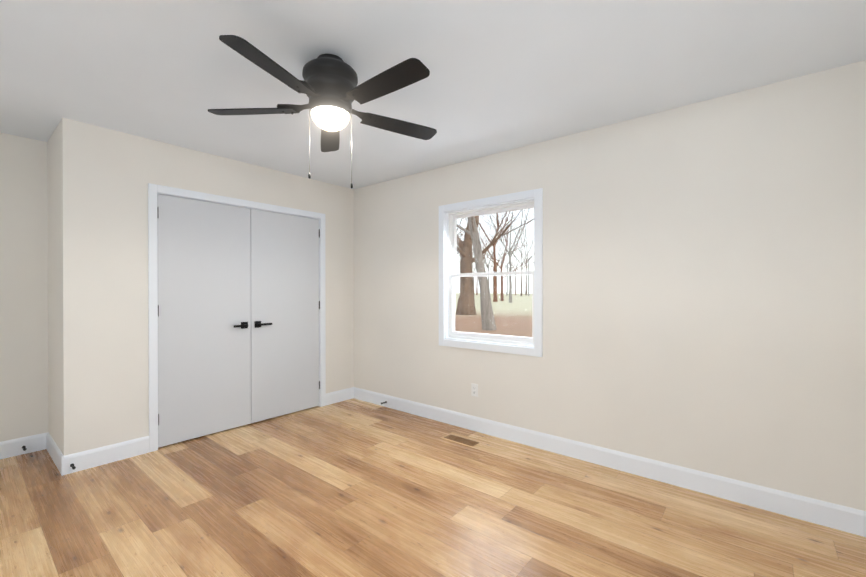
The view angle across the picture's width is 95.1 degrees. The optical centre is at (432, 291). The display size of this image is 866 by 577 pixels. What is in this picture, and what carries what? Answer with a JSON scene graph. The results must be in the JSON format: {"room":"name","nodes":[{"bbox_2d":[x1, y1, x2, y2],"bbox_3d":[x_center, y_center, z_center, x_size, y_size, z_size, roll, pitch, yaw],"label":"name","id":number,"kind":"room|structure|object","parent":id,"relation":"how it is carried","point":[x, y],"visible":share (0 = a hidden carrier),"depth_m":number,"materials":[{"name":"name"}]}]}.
{"room":"empty bedroom","nodes":[
{"label":"empty bedroom","id":0,"kind":"room"},
{"bbox_2d":[0,132,47,441],"bbox_3d":[-2.757,0.026,3.779,0.150,2.485,3.762,0,0,40],"label":"wall","id":1,"kind":"structure","parent":0,"point":[23,299],"depth_m":3.11,"materials":[{"name":"beige paint"}]},
{"bbox_2d":[0,433,43,458],"bbox_3d":[-3.451,1.208,2.818,0.014,0.130,1.030,0,0,40],"label":"baseboard","id":2,"kind":"structure","parent":1,"relation":"attached to","point":[9,448],"depth_m":3.09,"materials":[{"name":"white"}]},
{"bbox_2d":[47,122,61,451],"bbox_3d":[-2.857,0.029,3.055,0.620,2.485,0.100,0,0,40],"label":"wall","id":3,"kind":"structure","parent":0,"point":[54,287],"depth_m":3.00,"materials":[{"name":"beige paint"}]},
{"bbox_2d":[44,432,63,475],"bbox_3d":[-2.838,1.207,2.970,0.704,0.130,0.014,0,0,40],"label":"baseboard","id":4,"kind":"structure","parent":3,"relation":"attached to","point":[52,448],"depth_m":2.94,"materials":[{"name":"white wood"}]},
{"bbox_2d":[60,117,353,455],"bbox_3d":[-1.798,0.026,3.769,0.100,2.485,2.552,0,0,40],"label":"wall","id":5,"kind":"structure","parent":0,"point":[107,176],"depth_m":3.01,"materials":[{"name":"beige paint"}]},
{"bbox_2d":[64,436,148,474],"bbox_3d":[-2.403,1.207,2.954,0.014,0.130,0.476,0,0,40],"label":"baseboard","id":6,"kind":"structure","parent":5,"relation":"attached to","point":[87,459],"depth_m":2.92,"materials":[{"name":"white wood"}]},
{"bbox_2d":[157,194,250,447],"bbox_3d":[-1.971,0.233,3.474,0.095,2.050,0.760,0,0,40],"label":"closet door","id":7,"kind":"structure","parent":5,"relation":"in","point":[204,318],"depth_m":3.45,"materials":[{"name":"white paint"}]},
{"bbox_2d":[148,183,325,451],"bbox_3d":[-1.763,0.203,3.798,0.115,2.130,1.648,0,0,40],"label":"door frame","id":8,"kind":"structure","parent":5,"relation":"attached to","point":[154,190],"depth_m":3.17,"materials":[{"name":"white wood"}]},
{"bbox_2d":[250,209,319,422],"bbox_3d":[-1.483,0.230,4.063,0.095,2.050,0.760,0,0,40],"label":"closet door","id":9,"kind":"structure","parent":5,"relation":"in","point":[285,304],"depth_m":4.04,"materials":[{"name":"white paint"}]},
{"bbox_2d":[326,387,351,404],"bbox_3d":[-1.083,1.200,4.547,0.014,0.130,0.366,0,0,40],"label":"baseboard","id":10,"kind":"structure","parent":5,"relation":"attached to","point":[345,394],"depth_m":4.54,"materials":[{"name":"white"}]},
{"bbox_2d":[0,398,865,576],"bbox_3d":[-0.734,1.301,2.206,5.280,0.050,3.912,0,0,40],"label":"floor","id":11,"kind":"structure","parent":0,"point":[353,487],"depth_m":2.26,"materials":[{"name":"brown wood"}]},
{"bbox_2d":[444,434,478,445],"bbox_3d":[0.243,1.268,3.388,0.300,0.004,0.100,0,0,40],"label":"floor vent","id":12,"kind":"object","parent":11,"relation":"in","point":[461,440],"visible":1,"depth_m":3.38,"materials":[{"name":"brown"}]},
{"bbox_2d":[0,0,865,188],"bbox_3d":[-0.734,-1.234,2.194,5.280,0.050,3.912,0,0,40],"label":"ceiling","id":13,"kind":"structure","parent":0,"point":[505,75],"depth_m":2.10,"materials":[{"name":"white paint"}]},
{"bbox_2d":[208,35,436,188],"bbox_3d":[-0.498,-0.876,2.046,1.191,0.665,1.246,0,0,40],"label":"ceiling fan","id":14,"kind":"object","parent":13,"relation":"hanging from","point":[330,88],"visible":1,"depth_m":1.98,"materials":[{"name":"black metal"}]},
{"bbox_2d":[354,60,865,510],"bbox_3d":[0.466,0.027,3.648,5.280,2.485,0.150,0,0,40],"label":"wall","id":15,"kind":"structure","parent":0,"point":[704,286],"depth_m":2.59,"materials":[{"name":"beige paint"}]},
{"bbox_2d":[471,383,477,396],"bbox_3d":[0.381,0.898,3.620,0.070,0.115,0.009,0,0,40],"label":"electrical outlet","id":16,"kind":"object","parent":15,"relation":"attached to","point":[474,389],"visible":1,"depth_m":3.62,"materials":[{"name":"white plastic"}]},
{"bbox_2d":[439,188,542,356],"bbox_3d":[0.518,-0.157,3.592,1.068,1.362,0.168,0,0,40],"label":"window","id":17,"kind":"structure","parent":15,"relation":"in","point":[449,216],"depth_m":3.58,"materials":[{"name":"white"}]},
{"bbox_2d":[352,387,865,536],"bbox_3d":[0.691,1.205,3.361,4.260,0.130,0.014,0,0,40],"label":"baseboard","id":18,"kind":"structure","parent":15,"relation":"attached to","point":[834,516],"depth_m":2.67,"materials":[{"name":"white wood"}]},
{"label":"outside","id":19,"kind":"structure","parent":0,"visible":0},
{"bbox_2d":[455,293,531,336],"bbox_3d":[21.432,1.134,88.234,200.000,0.001,156.818,0,0,40],"label":"ground","id":20,"kind":"structure","parent":19,"point":[513,326],"depth_m":22.17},
{"bbox_2d":[457,214,489,291],"bbox_3d":[8.234,-16.035,89.157,27.990,34.936,29.690,0,0,40],"label":"tree","id":21,"kind":"object","parent":20,"relation":"on","point":[460,259],"depth_m":86.40,"materials":[{"name":"brown plant"}]},
{"bbox_2d":[457,216,496,330],"bbox_3d":[0.668,-7.231,14.124,12.473,18.083,13.164,0,0,40],"label":"tree","id":22,"kind":"object","parent":20,"relation":"on","point":[486,307],"depth_m":15.10,"materials":[{"name":"grey plant"}]},
{"bbox_2d":[461,214,516,288],"bbox_3d":[13.287,-13.634,97.968,23.580,30.079,17.721,0,0,40],"label":"tree","id":23,"kind":"object","parent":20,"relation":"on","point":[492,253],"depth_m":97.14,"materials":[{"name":"grey plant"}]},
{"bbox_2d":[464,211,515,294],"bbox_3d":[16.816,-13.698,122.155,23.696,29.968,22.646,0,0,40],"label":"tree","id":24,"kind":"object","parent":20,"relation":"on","point":[486,264],"depth_m":124.28,"materials":[{"name":"red plant"}]},
{"bbox_2d":[480,213,504,265],"bbox_3d":[12.987,-12.224,92.333,9.329,27.296,24.877,0,0,-4],"label":"tree","id":25,"kind":"object","parent":20,"relation":"on","point":[491,239],"depth_m":87.39,"materials":[{"name":"brown plant"}]},
{"bbox_2d":[483,221,504,294],"bbox_3d":[15.521,-11.693,112.968,20.982,26.038,18.669,0,0,40],"label":"tree","id":26,"kind":"object","parent":20,"relation":"on","point":[493,266],"depth_m":112.88,"materials":[{"name":"brown plant"}]},
{"bbox_2d":[456,211,531,314],"bbox_3d":[3.538,-5.837,23.216,14.617,15.143,14.520,0,0,40],"label":"oak tree","id":27,"kind":"object","parent":20,"relation":"on","point":[471,308],"depth_m":24.58,"materials":[{"name":"brown plant"}]},
{"bbox_2d":[466,212,532,300],"bbox_3d":[8.580,-7.080,56.151,14.443,17.344,15.528,0,0,40],"label":"tree","id":28,"kind":"object","parent":20,"relation":"on","point":[502,296],"depth_m":56.06,"materials":[{"name":"red plant"}]},
{"bbox_2d":[483,215,519,282],"bbox_3d":[20.860,-14.806,123.838,31.518,32.170,29.258,0,0,40],"label":"tree","id":29,"kind":"object","parent":20,"relation":"on","point":[498,249],"depth_m":124.61,"materials":[{"name":"brown plant"}]},
{"bbox_2d":[479,220,524,268],"bbox_3d":[18.875,-11.710,107.798,20.697,26.117,20.218,0,0,40],"label":"tree","id":30,"kind":"object","parent":20,"relation":"on","point":[504,249],"depth_m":106.96,"materials":[{"name":"grey plant"}]},
{"bbox_2d":[479,211,529,301],"bbox_3d":[7.752,-11.435,52.820,21.338,26.070,21.157,0,0,40],"label":"tree","id":31,"kind":"object","parent":20,"relation":"on","point":[495,283],"depth_m":52.15,"materials":[{"name":"red plant"}]},
{"bbox_2d":[478,210,532,302],"bbox_3d":[8.336,-10.084,49.651,13.762,23.398,14.421,0,0,40],"label":"tree","id":32,"kind":"object","parent":20,"relation":"on","point":[510,285],"depth_m":48.02,"materials":[{"name":"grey plant"}]},
{"bbox_2d":[485,220,533,267],"bbox_3d":[23.454,-14.301,122.791,20.944,31.179,21.712,0,0,40],"label":"tree","id":33,"kind":"object","parent":20,"relation":"on","point":[514,243],"depth_m":123.85,"materials":[{"name":"brown plant"}]},
{"bbox_2d":[494,210,533,294],"bbox_3d":[28.284,-16.123,110.993,28.887,34.923,20.709,0,0,40],"label":"tree","id":34,"kind":"object","parent":20,"relation":"on","point":[525,251],"depth_m":113.03,"materials":[{"name":"brown plant"}]},
{"bbox_2d":[496,215,533,294],"bbox_3d":[25.041,-11.455,117.502,20.769,25.518,18.698,0,0,40],"label":"tree","id":35,"kind":"object","parent":20,"relation":"on","point":[516,267],"depth_m":116.39,"materials":[{"name":"red plant"}]},
{"bbox_2d":[501,209,533,295],"bbox_3d":[26.149,-14.341,99.593,28.818,31.451,33.804,0,0,40],"label":"tree","id":36,"kind":"object","parent":20,"relation":"on","point":[527,256],"depth_m":99.90,"materials":[{"name":"grey plant"}]},
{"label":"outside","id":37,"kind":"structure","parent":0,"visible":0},
{"bbox_2d":[480,216,531,295],"bbox_3d":[22.239,-11.931,112.028,20.807,26.527,22.767,0,0,40],"label":"tree","id":38,"kind":"object","parent":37,"point":[511,255],"depth_m":111.94,"materials":[{"name":"grey plant"}]},
{"bbox_2d":[491,210,533,294],"bbox_3d":[24.814,-12.774,99.180,21.837,28.324,20.519,0,0,40],"label":"tree","id":39,"kind":"object","parent":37,"point":[521,255],"depth_m":99.47,"materials":[{"name":"brown plant"}]}
]}

